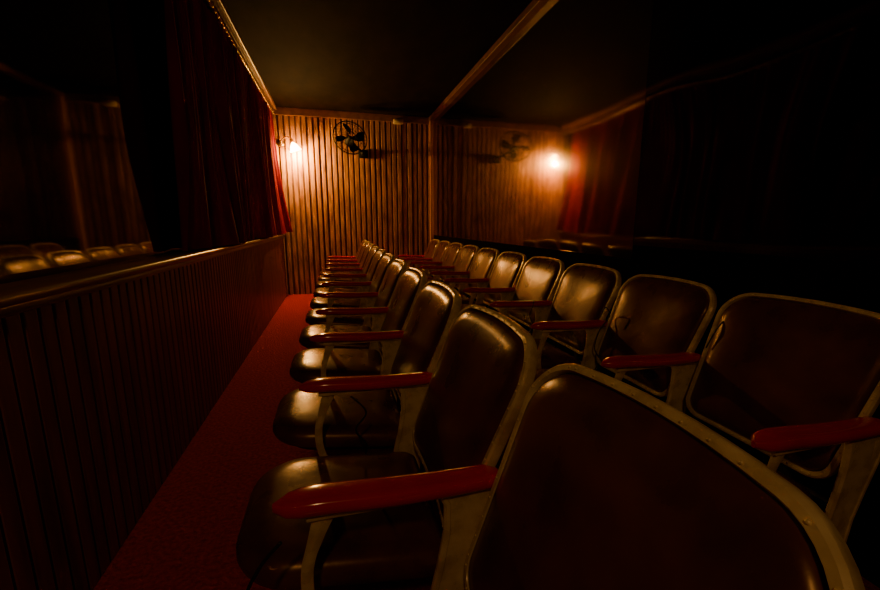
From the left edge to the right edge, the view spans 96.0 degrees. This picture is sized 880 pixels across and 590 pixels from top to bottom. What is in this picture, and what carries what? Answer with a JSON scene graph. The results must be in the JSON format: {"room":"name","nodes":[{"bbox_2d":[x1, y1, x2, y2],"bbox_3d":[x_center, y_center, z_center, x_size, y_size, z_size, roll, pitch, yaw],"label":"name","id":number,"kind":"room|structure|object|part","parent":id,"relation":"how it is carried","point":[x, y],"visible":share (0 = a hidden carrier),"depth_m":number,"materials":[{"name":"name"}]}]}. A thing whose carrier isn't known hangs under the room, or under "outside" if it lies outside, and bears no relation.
{"room":"movie theater","nodes":[
{"label":"movie theater","id":0,"kind":"room"},
{"bbox_2d":[0,238,286,589],"bbox_3d":[-1.421,-0.624,1.979,0.227,2.660,7.900,-3,11,-14],"label":"wall","id":1,"kind":"structure","parent":0,"point":[103,392],"depth_m":1.28,"materials":[{"name":"brown wood"}]},
{"bbox_2d":[0,0,181,283],"bbox_3d":[-1.000,-0.724,0.286,0.012,1.638,4.300,-3,11,-14],"label":"window","id":2,"kind":"structure","parent":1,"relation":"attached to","point":[88,175],"depth_m":1.41,"materials":[{"name":"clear glass"}]},
{"bbox_2d":[0,234,284,318],"bbox_3d":[-1.355,-0.186,2.060,0.155,0.055,7.870,-3,11,-14],"label":"trim","id":3,"kind":"structure","parent":1,"relation":"attached to","point":[16,297],"depth_m":1.24,"materials":[{"name":"brown wood"}]},
{"bbox_2d":[164,0,292,251],"bbox_3d":[-1.818,-1.360,3.805,0.202,1.619,3.830,-2,11,-13],"label":"curtain","id":4,"kind":"object","parent":1,"relation":"hanging from","point":[230,191],"visible":1,"depth_m":2.72,"materials":[{"name":"red fabric"}]},
{"bbox_3d":[-1.802,-2.139,3.661,0.020,0.019,3.820,-3,11,-14],"label":"rod","id":5,"kind":"part","parent":4,"relation":"part of","materials":[{"name":"gold metal"}]},
{"bbox_2d":[204,0,276,111],"bbox_3d":[-1.355,-1.883,1.749,0.155,0.100,7.865,-3,11,-14],"label":"trim","id":6,"kind":"structure","parent":1,"relation":"attached to","point":[219,4],"depth_m":3.50,"materials":[{"name":"brown wood"}]},
{"bbox_2d":[246,541,281,589],"bbox_3d":[-0.263,0.461,0.594,0.061,0.183,0.012,-5,11,-24],"label":"cable","id":7,"kind":"object","parent":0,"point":[277,546],"visible":1,"depth_m":0.58,"materials":[{"name":"black rubber"}]},
{"bbox_2d":[273,115,429,294],"bbox_3d":[-1.259,-1.368,6.076,2.640,2.660,0.122,-3,11,-14],"label":"wall","id":8,"kind":"structure","parent":0,"point":[336,200],"depth_m":5.98,"materials":[{"name":"brown wood"}]},
{"bbox_2d":[278,136,300,151],"bbox_3d":[-2.116,-2.118,5.591,0.339,0.220,0.148,4,11,21],"label":"wall lamp","id":9,"kind":"object","parent":8,"relation":"attached to","point":[294,147],"visible":1,"depth_m":5.52,"materials":[{"name":"white glass"}]},
{"bbox_3d":[-2.044,-2.078,5.552,0.156,0.113,0.156,-21,23,-10],"label":"lamp shade","id":10,"kind":"part","parent":9,"relation":"part of","materials":[{"name":"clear glass"}]},
{"bbox_2d":[332,120,367,157],"bbox_3d":[-1.233,-2.228,5.631,0.287,0.474,0.591,10,14,43],"label":"wall fan","id":11,"kind":"object","parent":8,"relation":"attached to","point":[349,140],"visible":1,"depth_m":5.58,"materials":[{"name":"black metal"}]},
{"bbox_2d":[272,107,428,123],"bbox_3d":[-1.298,-2.615,5.779,2.330,0.100,0.035,-3,11,-14],"label":"trim","id":12,"kind":"structure","parent":8,"relation":"attached to","point":[280,110],"depth_m":5.75,"materials":[{"name":"brown wood"}]},
{"bbox_2d":[393,119,402,124],"bbox_3d":[-0.623,-2.589,5.912,0.150,0.070,0.066,-3,11,-14],"label":"junction box","id":13,"kind":"object","parent":8,"relation":"attached to","point":[395,121],"visible":1,"depth_m":5.89,"materials":[{"name":"gold plastic"}]},
{"bbox_2d":[223,0,531,116],"bbox_3d":[-0.254,-2.036,2.031,2.640,0.100,8.100,-3,11,-14],"label":"ceiling","id":14,"kind":"structure","parent":0,"point":[391,57],"depth_m":3.60,"materials":[{"name":"black paint"}]},
{"bbox_2d":[93,294,879,589],"bbox_3d":[-0.254,0.680,2.525,2.640,0.100,8.100,-3,11,-14],"label":"floor","id":15,"kind":"structure","parent":0,"point":[185,538],"depth_m":1.64,"materials":[{"name":"red carpet"}]},
{"bbox_2d":[319,240,366,275],"bbox_3d":[-1.233,-0.273,5.104,0.614,0.861,0.545,-3,11,-14],"label":"chair","id":16,"kind":"object","parent":15,"relation":"on","point":[335,259],"visible":0.36,"depth_m":4.94,"materials":[{"name":"brown leather"}]},
{"bbox_3d":[-1.327,-0.261,5.081,0.420,0.101,0.398,-3,11,-14],"label":"seat","id":17,"kind":"part","parent":16,"relation":"part of","materials":[{"name":"brown leather"}]},
{"bbox_3d":[-1.303,-0.506,5.298,0.385,0.042,0.058,-3,11,-14],"label":"armrest","id":18,"kind":"part","parent":16,"relation":"part of","materials":[{"name":"red wood"}]},
{"bbox_3d":[-1.181,-0.422,4.836,0.385,0.042,0.058,-3,11,-14],"label":"armrest","id":19,"kind":"part","parent":16,"relation":"part of","materials":[{"name":"red wood"}]},
{"bbox_3d":[-1.143,-0.113,4.902,0.396,0.618,0.060,-3,11,-14],"label":"frame","id":20,"kind":"part","parent":16,"relation":"part of","materials":[{"name":"beige metal"}]},
{"bbox_3d":[-1.040,-0.496,5.115,0.192,0.396,0.434,-3,11,-14],"label":"backrest","id":21,"kind":"part","parent":16,"relation":"part of","materials":[{"name":"brown leather"}]},
{"bbox_2d":[318,241,370,281],"bbox_3d":[-1.106,-0.185,4.623,0.614,0.861,0.504,-3,11,-14],"label":"chair","id":22,"kind":"object","parent":15,"relation":"on","point":[353,265],"visible":0.36,"depth_m":4.43,"materials":[{"name":"brown leather"}]},
{"bbox_3d":[-1.204,-0.177,4.619,0.420,0.101,0.398,-3,11,-14],"label":"seat","id":23,"kind":"part","parent":22,"relation":"part of","materials":[{"name":"brown leather"}]},
{"bbox_3d":[-1.059,-0.338,4.374,0.385,0.042,0.058,-3,11,-14],"label":"armrest","id":24,"kind":"part","parent":22,"relation":"part of","materials":[{"name":"red wood"}]},
{"bbox_3d":[-1.020,-0.029,4.441,0.396,0.618,0.060,-3,11,-14],"label":"frame","id":25,"kind":"part","parent":22,"relation":"part of","materials":[{"name":"beige metal"}]},
{"bbox_3d":[-0.917,-0.412,4.653,0.192,0.396,0.434,-3,11,-14],"label":"backrest","id":26,"kind":"part","parent":22,"relation":"part of","materials":[{"name":"brown leather"}]},
{"bbox_2d":[316,243,374,289],"bbox_3d":[-0.983,-0.101,4.161,0.614,0.861,0.504,-3,11,-14],"label":"chair","id":27,"kind":"object","parent":15,"relation":"on","point":[369,247],"visible":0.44,"depth_m":3.97,"materials":[{"name":"brown leather"}]},
{"bbox_3d":[-1.082,-0.093,4.158,0.420,0.101,0.398,-3,11,-14],"label":"seat","id":28,"kind":"part","parent":27,"relation":"part of","materials":[{"name":"brown leather"}]},
{"bbox_3d":[-0.936,-0.254,3.912,0.385,0.042,0.058,-3,11,-14],"label":"armrest","id":29,"kind":"part","parent":27,"relation":"part of","materials":[{"name":"red wood"}]},
{"bbox_3d":[-0.898,0.055,3.979,0.396,0.618,0.060,-3,11,-14],"label":"frame","id":30,"kind":"part","parent":27,"relation":"part of","materials":[{"name":"beige metal"}]},
{"bbox_3d":[-0.795,-0.328,4.191,0.192,0.396,0.434,-3,11,-14],"label":"backrest","id":31,"kind":"part","parent":27,"relation":"part of","materials":[{"name":"brown leather"}]},
{"bbox_2d":[313,246,379,296],"bbox_3d":[-0.861,-0.017,3.699,0.614,0.861,0.504,-3,11,-14],"label":"chair","id":32,"kind":"object","parent":15,"relation":"on","point":[361,277],"visible":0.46,"depth_m":3.53,"materials":[{"name":"brown leather"}]},
{"bbox_3d":[-0.960,-0.009,3.696,0.420,0.101,0.398,-3,11,-14],"label":"seat","id":33,"kind":"part","parent":32,"relation":"part of","materials":[{"name":"brown leather"}]},
{"bbox_3d":[-0.814,-0.170,3.451,0.385,0.042,0.058,-3,11,-14],"label":"armrest","id":34,"kind":"part","parent":32,"relation":"part of","materials":[{"name":"red wood"}]},
{"bbox_3d":[-0.776,0.139,3.517,0.396,0.618,0.060,-3,11,-14],"label":"frame","id":35,"kind":"part","parent":32,"relation":"part of","materials":[{"name":"beige metal"}]},
{"bbox_3d":[-0.673,-0.244,3.729,0.192,0.396,0.434,-3,11,-14],"label":"backrest","id":36,"kind":"part","parent":32,"relation":"part of","materials":[{"name":"brown leather"}]},
{"bbox_2d":[310,249,386,308],"bbox_3d":[-0.739,0.067,3.237,0.614,0.861,0.504,-3,11,-14],"label":"chair","id":37,"kind":"object","parent":15,"relation":"on","point":[317,302],"visible":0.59,"depth_m":3.06,"materials":[{"name":"brown leather"}]},
{"bbox_3d":[-0.838,0.075,3.234,0.420,0.101,0.398,-3,11,-14],"label":"seat","id":38,"kind":"part","parent":37,"relation":"part of","materials":[{"name":"brown leather"}]},
{"bbox_3d":[-0.692,-0.086,2.989,0.385,0.042,0.058,-3,11,-14],"label":"armrest","id":39,"kind":"part","parent":37,"relation":"part of","materials":[{"name":"red wood"}]},
{"bbox_3d":[-0.654,0.223,3.055,0.396,0.618,0.060,-3,11,-14],"label":"frame","id":40,"kind":"part","parent":37,"relation":"part of","materials":[{"name":"beige metal"}]},
{"bbox_3d":[-0.551,-0.160,3.268,0.192,0.396,0.434,-3,11,-14],"label":"backrest","id":41,"kind":"part","parent":37,"relation":"part of","materials":[{"name":"brown leather"}]},
{"bbox_3d":[-0.547,-0.161,3.268,0.206,0.424,0.464,-3,11,-14],"label":"backrest frame","id":42,"kind":"part","parent":37,"relation":"part of","materials":[{"name":"beige metal"}]},
{"bbox_2d":[305,253,394,328],"bbox_3d":[-0.617,0.150,2.776,0.614,0.861,0.504,-3,11,-14],"label":"chair","id":43,"kind":"object","parent":15,"relation":"on","point":[370,297],"visible":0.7,"depth_m":2.59,"materials":[{"name":"brown leather"}]},
{"bbox_3d":[-0.716,0.159,2.772,0.420,0.101,0.398,-3,11,-14],"label":"seat","id":44,"kind":"part","parent":43,"relation":"part of","materials":[{"name":"brown leather"}]},
{"bbox_3d":[-0.570,-0.002,2.527,0.385,0.042,0.058,-3,11,-14],"label":"armrest","id":45,"kind":"part","parent":43,"relation":"part of","materials":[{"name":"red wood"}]},
{"bbox_3d":[-0.531,0.307,2.593,0.396,0.618,0.060,-3,11,-14],"label":"frame","id":46,"kind":"part","parent":43,"relation":"part of","materials":[{"name":"beige metal"}]},
{"bbox_3d":[-0.428,-0.076,2.806,0.192,0.396,0.434,-3,11,-14],"label":"backrest","id":47,"kind":"part","parent":43,"relation":"part of","materials":[{"name":"brown leather"}]},
{"bbox_3d":[-0.424,-0.077,2.807,0.206,0.424,0.464,-3,11,-14],"label":"backrest frame","id":48,"kind":"part","parent":43,"relation":"part of","materials":[{"name":"beige metal"}]},
{"bbox_2d":[299,259,407,412],"bbox_3d":[-0.494,0.234,2.314,0.614,0.861,0.504,-3,11,-14],"label":"chair","id":49,"kind":"object","parent":15,"relation":"on","point":[378,313],"visible":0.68,"depth_m":2.14,"materials":[{"name":"brown leather"}]},
{"bbox_3d":[-0.593,0.242,2.311,0.420,0.101,0.398,-3,11,-14],"label":"seat","id":50,"kind":"part","parent":49,"relation":"part of","materials":[{"name":"brown leather"}]},
{"bbox_3d":[-0.448,0.082,2.065,0.385,0.042,0.058,-3,11,-14],"label":"armrest","id":51,"kind":"part","parent":49,"relation":"part of","materials":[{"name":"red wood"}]},
{"bbox_3d":[-0.409,0.391,2.132,0.396,0.618,0.060,-3,11,-14],"label":"frame","id":52,"kind":"part","parent":49,"relation":"part of","materials":[{"name":"beige metal"}]},
{"bbox_3d":[-0.306,0.008,2.344,0.192,0.396,0.434,-3,11,-14],"label":"backrest","id":53,"kind":"part","parent":49,"relation":"part of","materials":[{"name":"brown leather"}]},
{"bbox_3d":[-0.302,0.007,2.345,0.206,0.424,0.464,-3,11,-14],"label":"backrest frame","id":54,"kind":"part","parent":49,"relation":"part of","materials":[{"name":"brown leather"}]},
{"bbox_2d":[289,267,427,453],"bbox_3d":[-0.372,0.318,1.852,0.614,0.861,0.504,-3,11,-14],"label":"chair","id":55,"kind":"object","parent":15,"relation":"on","point":[329,361],"visible":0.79,"depth_m":1.71,"materials":[{"name":"brown leather"}]},
{"bbox_3d":[-0.471,0.326,1.849,0.420,0.101,0.398,-3,11,-14],"label":"seat","id":56,"kind":"part","parent":55,"relation":"part of","materials":[{"name":"brown leather"}]},
{"bbox_3d":[-0.325,0.166,1.603,0.385,0.042,0.058,-3,11,-14],"label":"armrest","id":57,"kind":"part","parent":55,"relation":"part of","materials":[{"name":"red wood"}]},
{"bbox_3d":[-0.287,0.475,1.670,0.396,0.618,0.060,-3,11,-14],"label":"frame","id":58,"kind":"part","parent":55,"relation":"part of","materials":[{"name":"beige metal"}]},
{"bbox_3d":[-0.184,0.092,1.882,0.192,0.396,0.434,-3,11,-14],"label":"backrest","id":59,"kind":"part","parent":55,"relation":"part of","materials":[{"name":"brown leather"}]},
{"bbox_3d":[-0.180,0.091,1.883,0.206,0.424,0.464,-3,11,-14],"label":"backrest frame","id":60,"kind":"part","parent":55,"relation":"part of","materials":[{"name":"beige metal"}]},
{"bbox_2d":[273,280,461,468],"bbox_3d":[-0.250,0.402,1.390,0.614,0.861,0.504,-3,11,-14],"label":"chair","id":61,"kind":"object","parent":15,"relation":"on","point":[321,415],"visible":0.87,"depth_m":1.23,"materials":[{"name":"brown leather"}]},
{"bbox_3d":[-0.349,0.410,1.387,0.420,0.101,0.398,-3,11,-14],"label":"seat","id":62,"kind":"part","parent":61,"relation":"part of","materials":[{"name":"brown leather"}]},
{"bbox_3d":[-0.203,0.249,1.142,0.385,0.042,0.058,-3,11,-14],"label":"armrest","id":63,"kind":"part","parent":61,"relation":"part of","materials":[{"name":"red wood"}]},
{"bbox_3d":[-0.165,0.559,1.208,0.396,0.618,0.060,-3,11,-14],"label":"frame","id":64,"kind":"part","parent":61,"relation":"part of","materials":[{"name":"beige metal"}]},
{"bbox_3d":[-0.062,0.176,1.420,0.192,0.396,0.434,-3,11,-14],"label":"backrest","id":65,"kind":"part","parent":61,"relation":"part of","materials":[{"name":"brown leather"}]},
{"bbox_3d":[-0.058,0.175,1.421,0.206,0.424,0.464,-3,11,-14],"label":"backrest frame","id":66,"kind":"part","parent":61,"relation":"part of","materials":[{"name":"beige metal"}]},
{"bbox_2d":[236,304,537,589],"bbox_3d":[-0.128,0.486,0.929,0.614,0.861,0.504,-3,11,-14],"label":"chair","id":67,"kind":"object","parent":15,"relation":"on","point":[338,520],"visible":0.98,"depth_m":0.78,"materials":[{"name":"brown leather"}]},
{"bbox_3d":[-0.227,0.494,0.925,0.420,0.101,0.398,-3,11,-14],"label":"seat","id":68,"kind":"part","parent":67,"relation":"part of","materials":[{"name":"brown leather"}]},
{"bbox_2d":[350,395,367,453],"bbox_3d":[-0.226,0.387,1.116,0.044,0.223,0.010,-3,11,-14],"label":"cable","id":69,"kind":"object","parent":67,"relation":"hanging from","point":[351,396],"visible":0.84,"depth_m":1.11,"materials":[{"name":"black rubber"}]},
{"bbox_3d":[-0.081,0.333,0.680,0.385,0.042,0.058,-3,11,-14],"label":"armrest","id":70,"kind":"part","parent":67,"relation":"part of","materials":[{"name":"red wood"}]},
{"bbox_3d":[-0.042,0.643,0.746,0.396,0.618,0.060,-3,11,-14],"label":"frame","id":71,"kind":"part","parent":67,"relation":"part of","materials":[{"name":"beige metal"}]},
{"bbox_3d":[0.061,0.260,0.959,0.192,0.396,0.434,-3,11,-14],"label":"backrest","id":72,"kind":"part","parent":67,"relation":"part of","materials":[{"name":"brown leather"}]},
{"bbox_3d":[0.065,0.259,0.959,0.206,0.424,0.464,-3,11,-14],"label":"backrest frame","id":73,"kind":"part","parent":67,"relation":"part of","materials":[{"name":"beige metal"}]},
{"bbox_2d":[398,239,439,275],"bbox_3d":[-0.322,-0.306,5.287,0.614,0.861,0.545,-3,11,-14],"label":"chair","id":74,"kind":"object","parent":15,"relation":"on","point":[430,251],"visible":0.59,"depth_m":5.21,"materials":[{"name":"brown leather"}]},
{"bbox_3d":[-0.392,-0.539,5.481,0.385,0.042,0.058,-3,11,-14],"label":"armrest","id":75,"kind":"part","parent":74,"relation":"part of","materials":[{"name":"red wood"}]},
{"bbox_3d":[-0.353,-0.230,5.547,0.396,0.618,0.060,-3,11,-14],"label":"frame","id":76,"kind":"part","parent":74,"relation":"part of","materials":[{"name":"beige metal"}]},
{"bbox_3d":[-0.269,-0.455,5.019,0.385,0.042,0.058,-3,11,-14],"label":"armrest","id":77,"kind":"part","parent":74,"relation":"part of","materials":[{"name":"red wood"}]},
{"bbox_3d":[-0.231,-0.146,5.085,0.396,0.618,0.060,-3,11,-14],"label":"frame","id":78,"kind":"part","parent":74,"relation":"part of","materials":[{"name":"beige metal"}]},
{"bbox_3d":[-0.128,-0.529,5.297,0.192,0.396,0.434,-3,11,-14],"label":"backrest","id":79,"kind":"part","parent":74,"relation":"part of","materials":[{"name":"brown leather"}]},
{"bbox_3d":[-0.124,-0.530,5.298,0.206,0.424,0.464,-3,11,-14],"label":"backrest frame","id":80,"kind":"part","parent":74,"relation":"part of","materials":[{"name":"beige metal"}]},
{"bbox_2d":[411,241,450,281],"bbox_3d":[-0.194,-0.218,4.806,0.614,0.861,0.504,-3,11,-14],"label":"chair","id":81,"kind":"object","parent":15,"relation":"on","point":[442,247],"visible":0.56,"depth_m":4.66,"materials":[{"name":"brown leather"}]},
{"bbox_3d":[-0.147,-0.371,4.557,0.385,0.042,0.058,-3,11,-14],"label":"armrest","id":82,"kind":"part","parent":81,"relation":"part of","materials":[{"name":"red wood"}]},
{"bbox_3d":[-0.109,-0.062,4.623,0.396,0.618,0.060,-3,11,-14],"label":"frame","id":83,"kind":"part","parent":81,"relation":"part of","materials":[{"name":"beige metal"}]},
{"bbox_3d":[-0.006,-0.445,4.836,0.192,0.396,0.434,-3,11,-14],"label":"backrest","id":84,"kind":"part","parent":81,"relation":"part of","materials":[{"name":"brown leather"}]},
{"bbox_3d":[-0.002,-0.446,4.836,0.206,0.424,0.464,-3,11,-14],"label":"backrest frame","id":85,"kind":"part","parent":81,"relation":"part of","materials":[{"name":"beige metal"}]},
{"bbox_2d":[419,243,462,285],"bbox_3d":[-0.072,-0.135,4.344,0.614,0.861,0.504,-3,11,-14],"label":"chair","id":86,"kind":"object","parent":15,"relation":"on","point":[451,256],"visible":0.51,"depth_m":4.21,"materials":[{"name":"brown leather"}]},
{"bbox_3d":[-0.025,-0.287,4.095,0.385,0.042,0.058,-3,11,-14],"label":"armrest","id":87,"kind":"part","parent":86,"relation":"part of","materials":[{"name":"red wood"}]},
{"bbox_3d":[0.013,0.022,4.162,0.396,0.618,0.060,-3,11,-14],"label":"frame","id":88,"kind":"part","parent":86,"relation":"part of","materials":[{"name":"beige metal"}]},
{"bbox_3d":[0.117,-0.361,4.374,0.192,0.396,0.434,-3,11,-14],"label":"backrest","id":89,"kind":"part","parent":86,"relation":"part of","materials":[{"name":"brown leather"}]},
{"bbox_3d":[0.120,-0.362,4.375,0.206,0.424,0.464,-3,11,-14],"label":"backrest frame","id":90,"kind":"part","parent":86,"relation":"part of","materials":[{"name":"beige metal"}]},
{"bbox_2d":[430,245,478,295],"bbox_3d":[0.050,-0.051,3.882,0.614,0.861,0.504,-3,11,-14],"label":"chair","id":91,"kind":"object","parent":15,"relation":"on","point":[466,257],"visible":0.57,"depth_m":3.73,"materials":[{"name":"brown leather"}]},
{"bbox_3d":[0.097,-0.203,3.633,0.385,0.042,0.058,-3,11,-14],"label":"armrest","id":92,"kind":"part","parent":91,"relation":"part of","materials":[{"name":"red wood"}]},
{"bbox_3d":[0.136,0.106,3.700,0.396,0.618,0.060,-3,11,-14],"label":"frame","id":93,"kind":"part","parent":91,"relation":"part of","materials":[{"name":"beige metal"}]},
{"bbox_3d":[0.239,-0.277,3.912,0.192,0.396,0.434,-3,11,-14],"label":"backrest","id":94,"kind":"part","parent":91,"relation":"part of","materials":[{"name":"brown leather"}]},
{"bbox_3d":[0.243,-0.278,3.913,0.206,0.424,0.464,-3,11,-14],"label":"backrest frame","id":95,"kind":"part","parent":91,"relation":"part of","materials":[{"name":"beige metal"}]},
{"bbox_2d":[444,248,499,306],"bbox_3d":[0.173,0.033,3.420,0.614,0.861,0.504,-3,11,-14],"label":"chair","id":96,"kind":"object","parent":15,"relation":"on","point":[482,267],"visible":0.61,"depth_m":3.29,"materials":[{"name":"brown leather"}]},
{"bbox_3d":[0.220,-0.119,3.172,0.385,0.042,0.058,-3,11,-14],"label":"armrest","id":97,"kind":"part","parent":96,"relation":"part of","materials":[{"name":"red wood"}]},
{"bbox_3d":[0.074,0.041,3.417,0.420,0.101,0.398,-3,11,-14],"label":"seat","id":98,"kind":"part","parent":96,"relation":"part of","materials":[{"name":"brown leather"}]},
{"bbox_3d":[0.258,0.190,3.238,0.396,0.618,0.060,-3,11,-14],"label":"frame","id":99,"kind":"part","parent":96,"relation":"part of","materials":[{"name":"beige metal"}]},
{"bbox_3d":[0.361,-0.193,3.450,0.192,0.396,0.434,-3,11,-14],"label":"backrest","id":100,"kind":"part","parent":96,"relation":"part of","materials":[{"name":"brown leather"}]},
{"bbox_3d":[0.365,-0.194,3.451,0.206,0.424,0.464,-3,11,-14],"label":"backrest frame","id":101,"kind":"part","parent":96,"relation":"part of","materials":[{"name":"beige metal"}]},
{"bbox_2d":[460,251,526,317],"bbox_3d":[0.295,0.117,2.958,0.614,0.861,0.504,-3,11,-14],"label":"chair","id":102,"kind":"object","parent":15,"relation":"on","point":[506,272],"visible":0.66,"depth_m":2.88,"materials":[{"name":"brown leather"}]},
{"bbox_3d":[0.196,0.125,2.955,0.420,0.101,0.398,-3,11,-14],"label":"seat","id":103,"kind":"part","parent":102,"relation":"part of","materials":[{"name":"brown leather"}]},
{"bbox_3d":[0.342,-0.035,2.710,0.385,0.042,0.058,-3,11,-14],"label":"armrest","id":104,"kind":"part","parent":102,"relation":"part of","materials":[{"name":"red wood"}]},
{"bbox_3d":[0.380,0.274,2.776,0.396,0.618,0.060,-3,11,-14],"label":"frame","id":105,"kind":"part","parent":102,"relation":"part of","materials":[{"name":"beige metal"}]},
{"bbox_3d":[0.483,-0.109,2.989,0.192,0.396,0.434,-3,11,-14],"label":"backrest","id":106,"kind":"part","parent":102,"relation":"part of","materials":[{"name":"brown leather"}]},
{"bbox_3d":[0.487,-0.110,2.989,0.206,0.424,0.464,-3,11,-14],"label":"backrest frame","id":107,"kind":"part","parent":102,"relation":"part of","materials":[{"name":"beige metal"}]},
{"bbox_2d":[490,256,564,338],"bbox_3d":[0.417,0.201,2.497,0.614,0.861,0.504,-3,11,-14],"label":"chair","id":108,"kind":"object","parent":15,"relation":"on","point":[539,279],"visible":0.57,"depth_m":2.42,"materials":[{"name":"brown leather"}]},
{"bbox_3d":[0.464,0.049,2.248,0.385,0.042,0.058,-3,11,-14],"label":"armrest","id":109,"kind":"part","parent":108,"relation":"part of","materials":[{"name":"red wood"}]},
{"bbox_3d":[0.502,0.358,2.314,0.396,0.618,0.060,-3,11,-14],"label":"frame","id":110,"kind":"part","parent":108,"relation":"part of","materials":[{"name":"beige metal"}]},
{"bbox_3d":[0.606,-0.025,2.527,0.192,0.396,0.434,-3,11,-14],"label":"backrest","id":111,"kind":"part","parent":108,"relation":"part of","materials":[{"name":"brown leather"}]},
{"bbox_3d":[0.609,-0.026,2.528,0.206,0.424,0.464,-3,11,-14],"label":"backrest frame","id":112,"kind":"part","parent":108,"relation":"part of","materials":[{"name":"beige metal"}]},
{"bbox_2d":[531,263,621,368],"bbox_3d":[0.539,0.285,2.035,0.614,0.861,0.504,-3,11,-14],"label":"chair","id":113,"kind":"object","parent":15,"relation":"on","point":[573,321],"visible":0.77,"depth_m":1.93,"materials":[{"name":"brown leather"}]},
{"bbox_3d":[0.441,0.293,2.032,0.420,0.101,0.398,-3,11,-14],"label":"seat","id":114,"kind":"part","parent":113,"relation":"part of","materials":[{"name":"brown leather"}]},
{"bbox_3d":[0.586,0.132,1.786,0.385,0.042,0.058,-3,11,-14],"label":"armrest","id":115,"kind":"part","parent":113,"relation":"part of","materials":[{"name":"red wood"}]},
{"bbox_3d":[0.625,0.442,1.853,0.396,0.618,0.060,-3,11,-14],"label":"frame","id":116,"kind":"part","parent":113,"relation":"part of","materials":[{"name":"beige metal"}]},
{"bbox_3d":[0.728,0.059,2.065,0.192,0.396,0.434,-3,11,-14],"label":"backrest","id":117,"kind":"part","parent":113,"relation":"part of","materials":[{"name":"brown leather"}]},
{"bbox_2d":[533,274,716,412],"bbox_3d":[0.662,0.369,1.573,0.614,0.861,0.504,-3,11,-14],"label":"chair","id":118,"kind":"object","parent":15,"relation":"on","point":[656,324],"visible":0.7,"depth_m":1.50,"materials":[{"name":"brown leather"}]},
{"bbox_3d":[0.563,0.377,1.570,0.420,0.101,0.398,-3,11,-14],"label":"seat","id":119,"kind":"part","parent":118,"relation":"part of","materials":[{"name":"brown leather"}]},
{"bbox_2d":[594,307,609,368],"bbox_3d":[0.725,0.203,1.786,0.076,0.304,0.020,-3,11,-14],"label":"cable","id":120,"kind":"object","parent":118,"relation":"hanging from","point":[605,307],"visible":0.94,"depth_m":1.77,"materials":[{"name":"black rubber"}]},
{"bbox_3d":[0.709,0.216,1.325,0.385,0.042,0.058,-3,11,-14],"label":"armrest","id":121,"kind":"part","parent":118,"relation":"part of","materials":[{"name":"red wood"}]},
{"bbox_3d":[0.850,0.142,1.603,0.192,0.396,0.434,-3,11,-14],"label":"backrest","id":122,"kind":"part","parent":118,"relation":"part of","materials":[{"name":"brown leather"}]},
{"bbox_3d":[0.747,0.526,1.391,0.396,0.618,0.060,-3,11,-14],"label":"frame","id":123,"kind":"part","parent":118,"relation":"part of","materials":[{"name":"beige metal"}]},
{"bbox_3d":[0.854,0.141,1.604,0.206,0.424,0.464,-3,11,-14],"label":"backrest frame","id":124,"kind":"part","parent":118,"relation":"part of","materials":[{"name":"beige metal"}]},
{"bbox_2d":[464,363,864,589],"bbox_3d":[-0.005,0.570,0.467,0.614,0.861,0.504,-3,11,-14],"label":"chair","id":125,"kind":"object","parent":15,"relation":"on","point":[600,483],"visible":1,"depth_m":0.45,"materials":[{"name":"brown leather"}]},
{"bbox_2d":[686,293,879,541],"bbox_3d":[0.784,0.453,1.111,0.614,0.861,0.504,-3,11,-14],"label":"chair","id":126,"kind":"object","parent":15,"relation":"on","point":[795,380],"visible":0.76,"depth_m":1.04,"materials":[{"name":"brown leather"}]},
{"bbox_2d":[700,321,723,422],"bbox_3d":[0.903,0.270,1.333,0.070,0.376,0.025,-3,11,-14],"label":"cable","id":127,"kind":"object","parent":126,"relation":"hanging from","point":[720,324],"visible":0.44,"depth_m":1.31,"materials":[{"name":"black rubber"}]},
{"bbox_3d":[0.972,0.226,1.141,0.192,0.396,0.434,-3,11,-14],"label":"backrest","id":128,"kind":"part","parent":126,"relation":"part of","materials":[{"name":"brown leather"}]},
{"bbox_3d":[0.685,0.461,1.108,0.420,0.101,0.398,-3,11,-14],"label":"seat","id":129,"kind":"part","parent":126,"relation":"part of","materials":[{"name":"brown leather"}]},
{"bbox_3d":[0.831,0.300,0.863,0.385,0.042,0.058,-3,11,-14],"label":"armrest","id":130,"kind":"part","parent":126,"relation":"part of","materials":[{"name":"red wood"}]},
{"bbox_3d":[0.869,0.610,0.929,0.396,0.618,0.060,-3,11,-14],"label":"frame","id":131,"kind":"part","parent":126,"relation":"part of","materials":[{"name":"beige metal"}]},
{"bbox_2d":[434,235,879,587],"bbox_3d":[0.942,-0.734,2.584,0.130,2.660,7.900,-3,11,-14],"label":"wall","id":132,"kind":"structure","parent":0,"point":[730,275],"depth_m":1.44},
{"bbox_2d":[429,121,433,277],"bbox_3d":[-0.131,-1.375,6.278,0.055,2.600,0.047,-3,11,-14],"label":"trim","id":133,"kind":"structure","parent":132,"relation":"attached to","point":[431,132],"depth_m":6.18,"materials":[{"name":"orange wood"}]},
{"bbox_2d":[429,0,549,120],"bbox_3d":[0.865,-2.007,2.318,0.095,0.060,7.872,-3,11,-14],"label":"trim","id":134,"kind":"structure","parent":132,"relation":"attached to","point":[535,6],"depth_m":3.58,"materials":[{"name":"brown wood"}]},
{"bbox_2d":[433,0,653,258],"bbox_3d":[0.470,-1.426,4.095,0.030,1.718,4.485,-3,11,-14],"label":"wall mirror","id":135,"kind":"object","parent":132,"relation":"attached to","point":[542,147],"visible":0.83,"depth_m":2.76,"materials":[{"name":"beige mirror"}]}
]}

